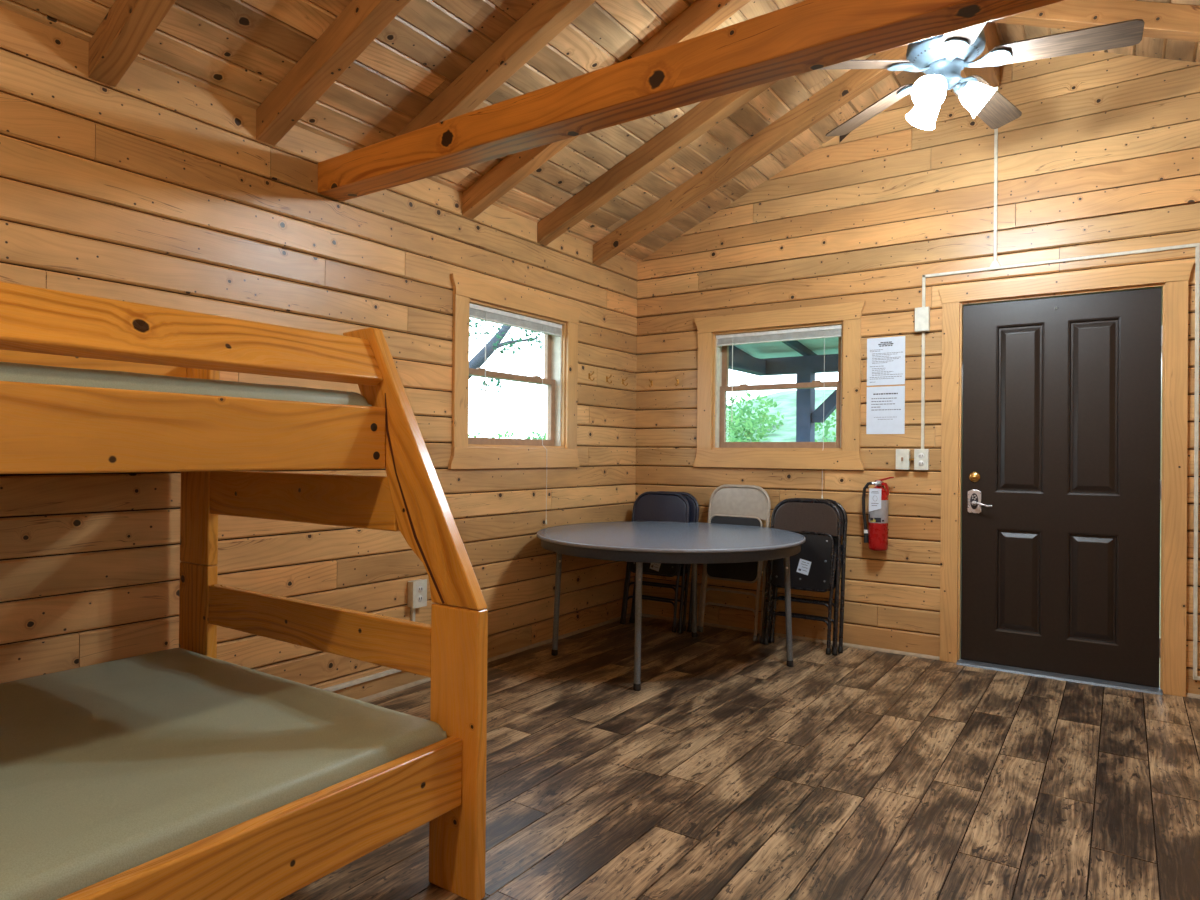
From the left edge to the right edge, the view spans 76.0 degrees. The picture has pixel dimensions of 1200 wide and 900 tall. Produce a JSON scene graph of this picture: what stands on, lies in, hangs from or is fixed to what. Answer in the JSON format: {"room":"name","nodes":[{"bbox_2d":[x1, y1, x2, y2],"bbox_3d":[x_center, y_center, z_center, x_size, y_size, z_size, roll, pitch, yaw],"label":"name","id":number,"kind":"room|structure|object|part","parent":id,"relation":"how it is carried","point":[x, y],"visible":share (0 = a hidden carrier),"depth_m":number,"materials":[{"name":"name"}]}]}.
{"room":"cabin bunk room","nodes":[
{"label":"cabin bunk room","id":0,"kind":"room"},
{"bbox_2d":[0,7,637,698],"bbox_3d":[-1.934,-0.122,2.521,0.140,2.584,7.600,0,0,34],"label":"wall","id":1,"kind":"structure","parent":0,"point":[155,187],"depth_m":3.16,"materials":[{"name":"beige wood"}]},
{"bbox_2d":[323,607,414,691],"bbox_3d":[-1.801,0.925,2.585,0.018,0.303,3.075,0,0,34],"label":"cable raceway","id":2,"kind":"object","parent":1,"relation":"attached to","point":[412,611],"visible":0.16,"depth_m":3.61,"materials":[{"name":"beige plastic"}]},
{"bbox_2d":[407,579,426,608],"bbox_3d":[-0.918,0.720,3.852,0.049,0.136,0.093,0,0,34],"label":"wall outlet","id":3,"kind":"object","parent":1,"relation":"attached to","point":[417,589],"visible":1,"depth_m":3.83,"materials":[{"name":"beige plastic"}]},
{"bbox_2d":[357,613,630,701],"bbox_3d":[-1.882,1.162,2.471,0.014,0.018,7.600,0,0,34],"label":"baseboard","id":4,"kind":"structure","parent":1,"relation":"attached to","point":[399,688],"depth_m":4.43,"materials":[{"name":"brown wood"}]},
{"bbox_2d":[448,273,580,468],"bbox_3d":[-0.522,-0.411,4.569,0.164,1.033,1.160,0,0,34],"label":"window","id":5,"kind":"structure","parent":1,"relation":"in","point":[560,353],"depth_m":4.55,"materials":[{"name":"brown wood"}]},
{"bbox_3d":[-0.747,-0.421,4.117,0.020,0.809,0.106,0,0,34],"label":"casing","id":6,"kind":"part","parent":5,"relation":"part of","materials":[{"name":"brown wood"}]},
{"bbox_3d":[-0.563,-0.613,4.599,0.030,0.386,0.848,0,0,34],"label":"sash","id":7,"kind":"part","parent":5,"relation":"part of","materials":[{"name":"wood"}]},
{"bbox_3d":[-0.539,-0.241,4.579,0.030,0.426,0.848,0,0,34],"label":"sash","id":8,"kind":"part","parent":5,"relation":"part of","materials":[{"name":"wood"}]},
{"bbox_3d":[-0.468,0.047,4.527,0.024,0.118,1.160,0,0,34],"label":"sill casing","id":9,"kind":"part","parent":5,"relation":"part of","materials":[{"name":"brown wood"}]},
{"bbox_2d":[469,303,561,523],"bbox_3d":[-0.480,-0.175,4.538,0.082,1.256,0.860,0,0,34],"label":"window blind","id":10,"kind":"object","parent":5,"relation":"attached to","point":[479,312],"visible":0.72,"depth_m":4.53,"materials":[{"name":"beige plastic"}]},
{"bbox_3d":[-0.497,-0.734,4.555,0.025,0.010,0.852,0,0,34],"label":"rail","id":11,"kind":"part","parent":10,"relation":"part of","materials":[{"name":"white plastic"}]},
{"bbox_3d":[-0.341,-0.173,4.715,0.047,1.196,0.003,0,0,34],"label":"lift cord","id":12,"kind":"part","parent":10,"relation":"part of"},
{"bbox_3d":[-0.459,-0.874,4.531,0.024,0.106,1.159,0,0,34],"label":"head casing","id":13,"kind":"part","parent":5,"relation":"part of","materials":[{"name":"brown wood"}]},
{"bbox_3d":[-0.183,-0.412,4.944,0.020,0.809,0.106,0,0,34],"label":"casing","id":14,"kind":"part","parent":5,"relation":"part of","materials":[{"name":"brown wood"}]},
{"bbox_2d":[318,0,1063,200],"bbox_3d":[0.690,-1.191,2.151,4.600,0.136,0.137,0,0,34],"label":"tie beam","id":15,"kind":"structure","parent":1,"relation":"attached to","point":[808,35],"depth_m":2.42,"materials":[{"name":"brown wood"}]},
{"bbox_2d":[0,0,1199,262],"bbox_3d":[0.041,-1.867,1.194,5.008,1.071,7.800,0,0,34],"label":"ceiling","id":16,"kind":"structure","parent":0,"point":[239,51],"depth_m":3.36,"materials":[{"name":"brown wood"}]},
{"bbox_2d":[88,0,175,86],"bbox_3d":[-0.811,-1.800,2.050,2.228,1.049,0.088,0,0,34],"label":"rafter","id":17,"kind":"object","parent":16,"relation":"attached to","point":[128,25],"visible":1,"depth_m":2.56,"materials":[{"name":"brown wood"}]},
{"bbox_2d":[256,0,410,145],"bbox_3d":[-0.464,-1.794,2.560,2.228,1.049,0.088,0,0,34],"label":"rafter","id":18,"kind":"object","parent":16,"relation":"attached to","point":[356,27],"visible":1,"depth_m":2.93,"materials":[{"name":"brown wood"}]},
{"bbox_2d":[395,0,595,136],"bbox_3d":[-0.129,-1.789,3.051,2.228,1.049,0.088,0,0,34],"label":"rafter","id":19,"kind":"object","parent":16,"relation":"attached to","point":[546,19],"visible":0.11,"depth_m":3.21,"materials":[{"name":"brown wood"}]},
{"bbox_2d":[462,0,750,218],"bbox_3d":[0.206,-1.784,3.543,2.228,1.049,0.088,0,0,34],"label":"rafter","id":20,"kind":"object","parent":16,"relation":"attached to","point":[701,17],"visible":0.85,"depth_m":3.83,"materials":[{"name":"brown wood"}]},
{"bbox_2d":[537,80,778,245],"bbox_3d":[0.567,-1.778,4.072,2.228,1.049,0.088,0,0,34],"label":"rafter","id":21,"kind":"object","parent":16,"relation":"attached to","point":[704,116],"visible":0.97,"depth_m":4.25,"materials":[{"name":"brown wood"}]},
{"bbox_2d":[593,44,908,265],"bbox_3d":[0.899,-1.773,4.559,2.228,1.049,0.088,0,0,34],"label":"rafter","id":22,"kind":"object","parent":16,"relation":"attached to","point":[854,82],"visible":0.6,"depth_m":4.54,"materials":[{"name":"brown wood"}]},
{"bbox_2d":[989,0,1199,41],"bbox_3d":[2.859,-1.760,3.224,2.228,1.049,0.088,0,0,34],"label":"rafter","id":23,"kind":"object","parent":16,"relation":"attached to","point":[1171,21],"visible":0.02,"depth_m":3.51,"materials":[{"name":"brown wood"}]},
{"bbox_2d":[280,616,1199,899],"bbox_3d":[0.013,1.212,1.180,4.800,0.060,7.800,0,0,34],"label":"floor","id":24,"kind":"structure","parent":0,"point":[733,771],"depth_m":2.77,"materials":[{"name":"wood"}]},
{"bbox_2d":[0,282,487,899],"bbox_3d":[-1.504,0.399,1.596,1.507,1.542,2.085,0,0,34],"label":"bunk bed","id":25,"kind":"object","parent":24,"relation":"on","point":[221,447],"visible":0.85,"depth_m":1.98,"materials":[{"name":"brown wood"}]},
{"bbox_3d":[-2.100,-0.283,2.012,0.040,0.100,1.999,0,0,34],"label":"guard rail","id":26,"kind":"part","parent":25,"relation":"part of","materials":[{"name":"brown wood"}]},
{"bbox_2d":[0,362,371,405],"bbox_3d":[-1.652,-0.088,1.698,1.060,0.196,1.991,0,0,34],"label":"mattress","id":27,"kind":"object","parent":25,"relation":"on","point":[13,372],"visible":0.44,"depth_m":1.75,"materials":[{"name":"fabric"}]},
{"bbox_3d":[-1.241,-0.265,1.399,0.102,0.139,2.044,0,0,34],"label":"guard rail","id":28,"kind":"part","parent":25,"relation":"part of","materials":[{"name":"brown wood"}]},
{"bbox_3d":[-1.208,-0.044,1.374,0.042,0.177,2.044,0,0,34],"label":"rail","id":29,"kind":"part","parent":25,"relation":"part of","materials":[{"name":"brown wood"}]},
{"bbox_3d":[-1.474,0.796,2.809,0.195,0.760,0.040,0,0,34],"label":"post","id":30,"kind":"part","parent":25,"relation":"part of","materials":[{"name":"brown wood"}]},
{"bbox_3d":[-1.467,0.045,2.812,0.195,0.738,0.040,0,0,34],"label":"post","id":31,"kind":"part","parent":25,"relation":"part of","materials":[{"name":"brown wood"}]},
{"bbox_2d":[0,648,446,899],"bbox_3d":[-1.530,0.792,1.607,1.371,0.190,1.993,0,0,34],"label":"mattress","id":32,"kind":"object","parent":25,"relation":"on","point":[111,768],"visible":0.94,"depth_m":1.79,"materials":[{"name":"green plastic"}]},
{"bbox_3d":[-0.956,0.841,1.193,0.042,0.176,2.044,0,0,34],"label":"rail","id":33,"kind":"part","parent":25,"relation":"part of","materials":[{"name":"brown wood"}]},
{"bbox_3d":[-0.538,0.029,2.179,0.568,0.778,0.040,0,0,34],"label":"slanted ladder rail","id":34,"kind":"part","parent":25,"relation":"part of","materials":[{"name":"brown wood"}]},
{"bbox_3d":[-0.383,0.802,2.065,0.178,0.762,0.040,0,0,34],"label":"post","id":35,"kind":"part","parent":25,"relation":"part of","materials":[{"name":"brown wood"}]},
{"bbox_2d":[620,491,689,632],"bbox_3d":[0.377,0.745,5.226,0.481,0.916,0.198,0,0,34],"label":"folding chair","id":36,"kind":"object","parent":24,"relation":"on","point":[657,506],"visible":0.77,"depth_m":5.23,"materials":[{"name":"black metal"}]},
{"bbox_3d":[0.197,0.894,5.309,0.029,0.587,0.033,0,-10,34],"label":"leg","id":37,"kind":"part","parent":36,"relation":"part of","materials":[{"name":"black metal"}]},
{"bbox_3d":[0.379,0.668,5.229,0.376,0.353,0.024,0,-10,34],"label":"seat","id":38,"kind":"part","parent":36,"relation":"part of","materials":[{"name":"black metal"}]},
{"bbox_3d":[0.420,0.411,5.286,0.408,0.202,0.026,0,-10,34],"label":"backrest","id":39,"kind":"part","parent":36,"relation":"part of","materials":[{"name":"blue plastic"}]},
{"bbox_3d":[0.518,0.896,5.090,0.029,0.587,0.033,0,-10,34],"label":"leg","id":40,"kind":"part","parent":36,"relation":"part of","materials":[{"name":"black metal"}]},
{"bbox_2d":[629,491,698,631],"bbox_3d":[0.445,0.746,5.264,0.481,0.916,0.198,0,0,34],"label":"folding chair","id":41,"kind":"object","parent":24,"relation":"on","point":[693,504],"visible":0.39,"depth_m":5.20,"materials":[{"name":"black metal"}]},
{"bbox_3d":[0.266,0.895,5.347,0.029,0.587,0.033,0,-10,34],"label":"leg","id":42,"kind":"part","parent":41,"relation":"part of","materials":[{"name":"black metal"}]},
{"bbox_3d":[0.488,0.412,5.324,0.408,0.202,0.026,0,-10,34],"label":"backrest","id":43,"kind":"part","parent":41,"relation":"part of","materials":[{"name":"blue plastic"}]},
{"bbox_3d":[0.586,0.897,5.128,0.029,0.587,0.033,0,-10,34],"label":"leg","id":44,"kind":"part","parent":41,"relation":"part of","materials":[{"name":"black metal"}]},
{"bbox_2d":[537,521,805,690],"bbox_3d":[0.397,0.841,4.449,1.530,0.720,1.530,0,0,34],"label":"folding table","id":45,"kind":"object","parent":24,"relation":"on","point":[640,542],"visible":1,"depth_m":4.08,"materials":[{"name":"grey plastic"}]},
{"bbox_3d":[-0.248,0.842,4.473,0.059,0.694,0.033,1,0,2],"label":"leg","id":46,"kind":"part","parent":45,"relation":"part of","materials":[{"name":"grey metal"}]},
{"bbox_3d":[0.192,0.844,3.838,0.033,0.694,0.059,0,0,19],"label":"leg","id":47,"kind":"part","parent":45,"relation":"part of","materials":[{"name":"grey metal"}]},
{"bbox_3d":[0.608,0.852,4.936,0.032,0.694,0.054,0,0,23],"label":"leg","id":48,"kind":"part","parent":45,"relation":"part of","materials":[{"name":"grey metal"}]},
{"bbox_3d":[1.051,0.854,4.290,0.060,0.694,0.033,0,0,14],"label":"leg","id":49,"kind":"part","parent":45,"relation":"part of","materials":[{"name":"grey metal"}]},
{"bbox_2d":[697,484,770,641],"bbox_3d":[0.874,0.718,5.009,0.481,0.978,0.190,0,0,37],"label":"folding chair","id":50,"kind":"object","parent":24,"relation":"on","point":[732,504],"visible":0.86,"depth_m":5.01,"materials":[{"name":"beige metal"}]},
{"bbox_3d":[0.699,0.897,5.100,0.029,0.587,0.033,0,-9,37],"label":"leg","id":51,"kind":"part","parent":50,"relation":"part of","materials":[{"name":"metal"}]},
{"bbox_3d":[0.876,0.641,5.011,0.376,0.413,0.024,0,-9,37],"label":"seat","id":52,"kind":"part","parent":50,"relation":"part of","materials":[{"name":"metal"}]},
{"bbox_3d":[0.918,0.353,5.064,0.408,0.203,0.008,0,-9,37],"label":"backrest","id":53,"kind":"part","parent":50,"relation":"part of","materials":[{"name":"beige metal"}]},
{"bbox_3d":[1.007,0.899,4.865,0.029,0.587,0.033,0,-9,37],"label":"leg","id":54,"kind":"part","parent":50,"relation":"part of","materials":[{"name":"metal"}]},
{"bbox_2d":[760,498,841,654],"bbox_3d":[1.236,0.756,4.702,0.481,0.906,0.197,0,0,34],"label":"folding chair","id":55,"kind":"object","parent":24,"relation":"on","point":[813,568],"visible":0.91,"depth_m":4.68,"materials":[{"name":"black metal"}]},
{"bbox_3d":[1.057,0.899,4.786,0.029,0.587,0.033,0,-10,34],"label":"leg","id":56,"kind":"part","parent":55,"relation":"part of","materials":[{"name":"black metal"}]},
{"bbox_3d":[1.238,0.679,4.705,0.376,0.343,0.024,0,-10,34],"label":"seat","id":57,"kind":"part","parent":55,"relation":"part of","materials":[{"name":"black metal"}]},
{"bbox_3d":[1.278,0.427,4.762,0.408,0.202,0.026,0,-10,34],"label":"backrest","id":58,"kind":"part","parent":55,"relation":"part of","materials":[{"name":"black plastic"}]},
{"bbox_3d":[1.378,0.901,4.567,0.029,0.587,0.033,0,-10,34],"label":"leg","id":59,"kind":"part","parent":55,"relation":"part of","materials":[{"name":"black metal"}]},
{"bbox_2d":[768,498,846,652],"bbox_3d":[1.284,0.756,4.750,0.481,0.906,0.197,0,0,34],"label":"folding chair","id":60,"kind":"object","parent":24,"relation":"on","point":[840,507],"visible":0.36,"depth_m":4.67,"materials":[{"name":"black metal"}]},
{"bbox_3d":[1.105,0.900,4.833,0.029,0.587,0.033,0,-10,34],"label":"leg","id":61,"kind":"part","parent":60,"relation":"part of","materials":[{"name":"black metal"}]},
{"bbox_3d":[1.326,0.427,4.809,0.408,0.202,0.026,0,-10,34],"label":"backrest","id":62,"kind":"part","parent":60,"relation":"part of","materials":[{"name":"black plastic"}]},
{"bbox_3d":[1.286,0.679,4.752,0.376,0.343,0.024,0,-10,34],"label":"seat","id":63,"kind":"part","parent":60,"relation":"part of","materials":[{"name":"black metal"}]},
{"bbox_3d":[1.426,0.902,4.614,0.029,0.587,0.033,0,-10,34],"label":"leg","id":64,"kind":"part","parent":60,"relation":"part of","materials":[{"name":"black metal"}]},
{"bbox_2d":[632,41,1199,694],"bbox_3d":[2.208,-0.550,4.386,4.880,3.535,0.140,0,0,34],"label":"wall","id":65,"kind":"structure","parent":0,"point":[1102,154],"depth_m":4.55,"materials":[{"name":"beige wood"}]},
{"bbox_2d":[693,301,865,469],"bbox_3d":[1.176,-0.395,5.073,1.162,1.032,0.164,0,0,34],"label":"window","id":66,"kind":"structure","parent":65,"relation":"in","point":[713,450],"depth_m":5.01,"materials":[{"name":"brown wood"}]},
{"bbox_3d":[0.723,-0.404,5.300,0.106,0.808,0.020,0,0,34],"label":"casing","id":67,"kind":"part","parent":66,"relation":"part of","materials":[{"name":"brown wood"}]},
{"bbox_3d":[1.133,0.061,5.013,1.162,0.118,0.024,0,0,34],"label":"sill casing","id":68,"kind":"part","parent":66,"relation":"part of","materials":[{"name":"brown wood"}]},
{"bbox_2d":[716,324,841,498],"bbox_3d":[1.150,-0.239,5.036,0.862,1.098,0.064,0,0,34],"label":"window blind","id":69,"kind":"object","parent":66,"relation":"attached to","point":[831,331],"visible":0.88,"depth_m":5.03,"materials":[{"name":"beige plastic"}]},
{"bbox_3d":[1.164,-0.719,5.053,0.854,0.010,0.025,0,0,34],"label":"rail","id":70,"kind":"part","parent":69,"relation":"part of","materials":[{"name":"white plastic"}]},
{"bbox_3d":[1.409,-0.237,4.841,0.003,1.038,0.029,0,0,34],"label":"lift cord","id":71,"kind":"part","parent":69,"relation":"part of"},
{"bbox_3d":[1.185,-0.226,5.088,0.850,0.425,0.030,0,0,34],"label":"sash","id":72,"kind":"part","parent":66,"relation":"part of","materials":[{"name":"brown wood"}]},
{"bbox_3d":[1.141,-0.859,5.017,1.161,0.106,0.024,0,0,34],"label":"head casing","id":73,"kind":"part","parent":66,"relation":"part of","materials":[{"name":"brown wood"}]},
{"bbox_3d":[1.207,-0.596,5.117,0.850,0.385,0.030,0,0,34],"label":"sash","id":74,"kind":"part","parent":66,"relation":"part of","materials":[{"name":"wood"}]},
{"bbox_3d":[1.553,-0.399,4.734,0.106,0.808,0.020,0,0,34],"label":"casing","id":75,"kind":"part","parent":66,"relation":"part of","materials":[{"name":"brown wood"}]},
{"bbox_2d":[862,477,893,550],"bbox_3d":[1.661,0.378,4.587,0.144,0.441,0.133,1,0,-9],"label":"fire extinguisher","id":76,"kind":"object","parent":65,"relation":"attached to","point":[878,495],"visible":1,"depth_m":4.54,"materials":[{"name":"red metal"}]},
{"bbox_2d":[869,514,883,522],"bbox_3d":[1.636,0.406,4.553,0.091,0.046,0.024,0,0,39],"label":"print","id":77,"kind":"object","parent":76,"relation":"attached to","point":[873,518],"depth_m":4.54,"materials":[{"name":"black"}]},
{"bbox_3d":[1.694,0.175,4.569,0.109,0.035,0.018,0,0,34],"label":"lever","id":78,"kind":"part","parent":76,"relation":"part of","materials":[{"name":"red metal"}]},
{"bbox_3d":[1.694,0.231,4.569,0.052,0.075,0.016,0,0,34],"label":"carry handle","id":79,"kind":"part","parent":76,"relation":"part of","materials":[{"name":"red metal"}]},
{"bbox_2d":[866,386,904,433],"bbox_3d":[1.721,-0.240,4.628,0.222,0.287,0.004,0,0,34],"label":"notice","id":80,"kind":"object","parent":65,"relation":"attached to","point":[885,405],"visible":1,"depth_m":4.62,"materials":[{"name":"paper"}]},
{"bbox_2d":[867,336,904,385],"bbox_3d":[1.724,-0.536,4.629,0.222,0.287,0.004,0,0,34],"label":"notice","id":81,"kind":"object","parent":65,"relation":"attached to","point":[885,356],"visible":1,"depth_m":4.63,"materials":[{"name":"paper"}]},
{"bbox_2d":[896,449,909,469],"bbox_3d":[1.795,0.055,4.545,0.076,0.122,0.052,0,0,34],"label":"light switch","id":82,"kind":"object","parent":65,"relation":"attached to","point":[902,455],"visible":1,"depth_m":4.53,"materials":[{"name":"beige plastic"}]},
{"bbox_2d":[642,613,1199,698],"bbox_3d":[2.149,1.208,4.314,4.572,0.018,0.014,0,0,34],"label":"baseboard","id":83,"kind":"structure","parent":65,"relation":"attached to","point":[1190,695],"depth_m":4.82,"materials":[{"name":"brown wood"}]},
{"bbox_2d":[914,449,928,469],"bbox_3d":[1.883,0.056,4.489,0.078,0.122,0.046,0,0,34],"label":"wall outlet","id":84,"kind":"object","parent":65,"relation":"attached to","point":[921,456],"visible":1,"depth_m":4.47,"materials":[{"name":"beige plastic"}]},
{"bbox_2d":[914,307,929,332],"bbox_3d":[1.888,-0.763,4.495,0.078,0.140,0.045,0,0,34],"label":"junction box","id":85,"kind":"object","parent":65,"relation":"attached to","point":[922,314],"visible":1,"depth_m":4.48,"materials":[{"name":"beige plastic"}]},
{"bbox_2d":[963,22,999,87],"bbox_3d":[0.044,-2.195,1.195,0.140,0.255,7.600,0,0,34],"label":"ridge beam","id":86,"kind":"structure","parent":65,"relation":"attached to","point":[991,74],"depth_m":4.12,"materials":[{"name":"brown wood"}]},
{"bbox_2d":[816,19,1144,136],"bbox_3d":[1.439,-1.695,3.101,1.245,0.702,1.277,0,0,34],"label":"ceiling fan","id":87,"kind":"object","parent":86,"relation":"hanging from","point":[943,57],"visible":0.95,"depth_m":3.05,"materials":[{"name":"grey metal"}]},
{"bbox_3d":[0.990,-1.540,3.070,0.494,0.061,0.133,1,0,-6],"label":"blade","id":88,"kind":"part","parent":87,"relation":"part of","materials":[{"name":"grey wood"}]},
{"bbox_3d":[1.233,-1.536,3.489,0.133,0.061,0.494,1,0,-24],"label":"blade","id":89,"kind":"part","parent":87,"relation":"part of","materials":[{"name":"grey wood"}]},
{"bbox_3d":[1.367,-1.413,3.243,0.137,0.138,0.136,0,0,34],"label":"lamp shade","id":90,"kind":"part","parent":87,"relation":"part of","materials":[{"name":"white glass"}]},
{"bbox_3d":[1.302,-1.415,3.028,0.130,0.138,0.141,0,0,34],"label":"lamp shade","id":91,"kind":"part","parent":87,"relation":"part of","materials":[{"name":"white glass"}]},
{"bbox_3d":[1.322,-1.437,3.041,0.039,0.062,0.070,0,0,34],"label":"bulb","id":92,"kind":"part","parent":87,"relation":"part of","materials":[{"name":"white glass"}]},
{"bbox_2d":[932,77,943,88],"bbox_3d":[1.354,-1.467,3.072,0.055,0.063,0.071,0,0,34],"label":"socket","id":93,"kind":"object","parent":87,"relation":"attached to","point":[934,80],"depth_m":3.06,"materials":[{"name":"grey metal"}]},
{"bbox_2d":[956,81,968,94],"bbox_3d":[1.461,-1.466,3.107,0.071,0.063,0.056,0,0,34],"label":"socket","id":94,"kind":"object","parent":87,"relation":"attached to","point":[963,88],"depth_m":3.08,"materials":[{"name":"grey metal"}]},
{"bbox_3d":[1.313,-1.539,2.709,0.133,0.061,0.494,0,0,12],"label":"blade","id":95,"kind":"part","parent":87,"relation":"part of","materials":[{"name":"grey wood"}]},
{"bbox_3d":[1.531,-1.412,3.100,0.140,0.138,0.130,0,0,34],"label":"lamp shade","id":96,"kind":"part","parent":87,"relation":"part of","materials":[{"name":"white glass"}]},
{"bbox_3d":[1.706,-1.532,3.387,0.494,0.061,0.133,1,0,-42],"label":"blade","id":97,"kind":"part","parent":87,"relation":"part of","materials":[{"name":"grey wood"}]},
{"bbox_3d":[1.756,-1.534,2.905,0.494,0.061,0.133,0,0,30],"label":"blade","id":98,"kind":"part","parent":87,"relation":"part of","materials":[{"name":"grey wood"}]},
{"bbox_2d":[921,86,1199,679],"bbox_3d":[2.571,-0.457,4.042,1.652,3.172,0.018,0,0,34],"label":"cable raceway","id":99,"kind":"object","parent":65,"relation":"attached to","point":[995,265],"visible":1,"depth_m":3.79,"materials":[{"name":"beige plastic"}]},
{"bbox_2d":[938,262,1194,696],"bbox_3d":[2.472,0.145,4.165,1.179,2.148,0.195,0,0,34],"label":"door","id":100,"kind":"structure","parent":65,"relation":"in","point":[1064,399],"depth_m":4.11,"materials":[{"name":"brown wood"}]},
{"bbox_3d":[2.012,0.185,4.414,0.092,2.062,0.022,0,0,34],"label":"casing","id":101,"kind":"part","parent":100,"relation":"part of","materials":[{"name":"brown wood"}]},
{"bbox_3d":[2.129,0.292,4.362,0.070,0.134,0.010,0,0,34],"label":"lock plate","id":102,"kind":"part","parent":100,"relation":"part of","materials":[{"name":"silver metal"}]},
{"bbox_3d":[2.140,0.303,4.311,0.037,0.031,0.118,1,0,-35],"label":"lever handle","id":103,"kind":"part","parent":100,"relation":"part of","materials":[{"name":"silver metal"}]},
{"bbox_3d":[2.451,-0.887,4.124,1.179,0.086,0.026,0,0,34],"label":"head casing","id":104,"kind":"part","parent":100,"relation":"part of","materials":[{"name":"brown wood"}]},
{"bbox_3d":[2.872,0.190,3.828,0.092,2.062,0.022,0,0,34],"label":"casing","id":105,"kind":"part","parent":100,"relation":"part of","materials":[{"name":"brown wood"}]},
{"label":"outside","id":106,"kind":"structure","parent":0,"visible":0},
{"bbox_2d":[726,389,835,441],"bbox_3d":[4.489,-0.228,11.820,80.000,3.957,65.000,0,0,34],"label":"ground","id":107,"kind":"structure","parent":106,"point":[786,400],"depth_m":22.57,"materials":[{"name":"green plant"}]},
{"bbox_2d":[469,318,543,392],"bbox_3d":[-2.948,-1.298,11.892,5.195,5.914,2.339,1,0,-9],"label":"tree","id":108,"kind":"object","parent":107,"relation":"on","point":[478,360],"visible":0.09,"depth_m":11.47,"materials":[{"name":"green plant"}]},
{"bbox_2d":[468,392,835,441],"bbox_3d":[2.308,0.091,16.845,22.312,3.452,15.510,0,0,38],"label":"bushes","id":109,"kind":"object","parent":107,"relation":"on","point":[750,425],"visible":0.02,"depth_m":19.70,"materials":[{"name":"green plant"}]},
{"bbox_2d":[729,337,837,441],"bbox_3d":[3.076,0.176,5.666,5.600,3.010,2.955,0,0,34],"label":"porch","id":110,"kind":"object","parent":107,"relation":"on","point":[803,358],"visible":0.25,"depth_m":7.50,"materials":[{"name":"grey wood"}]},
{"bbox_3d":[2.021,0.460,7.565,0.140,2.440,0.140,0,0,34],"label":"post","id":111,"kind":"part","parent":110,"relation":"part of","materials":[{"name":"grey wood"}]}
]}

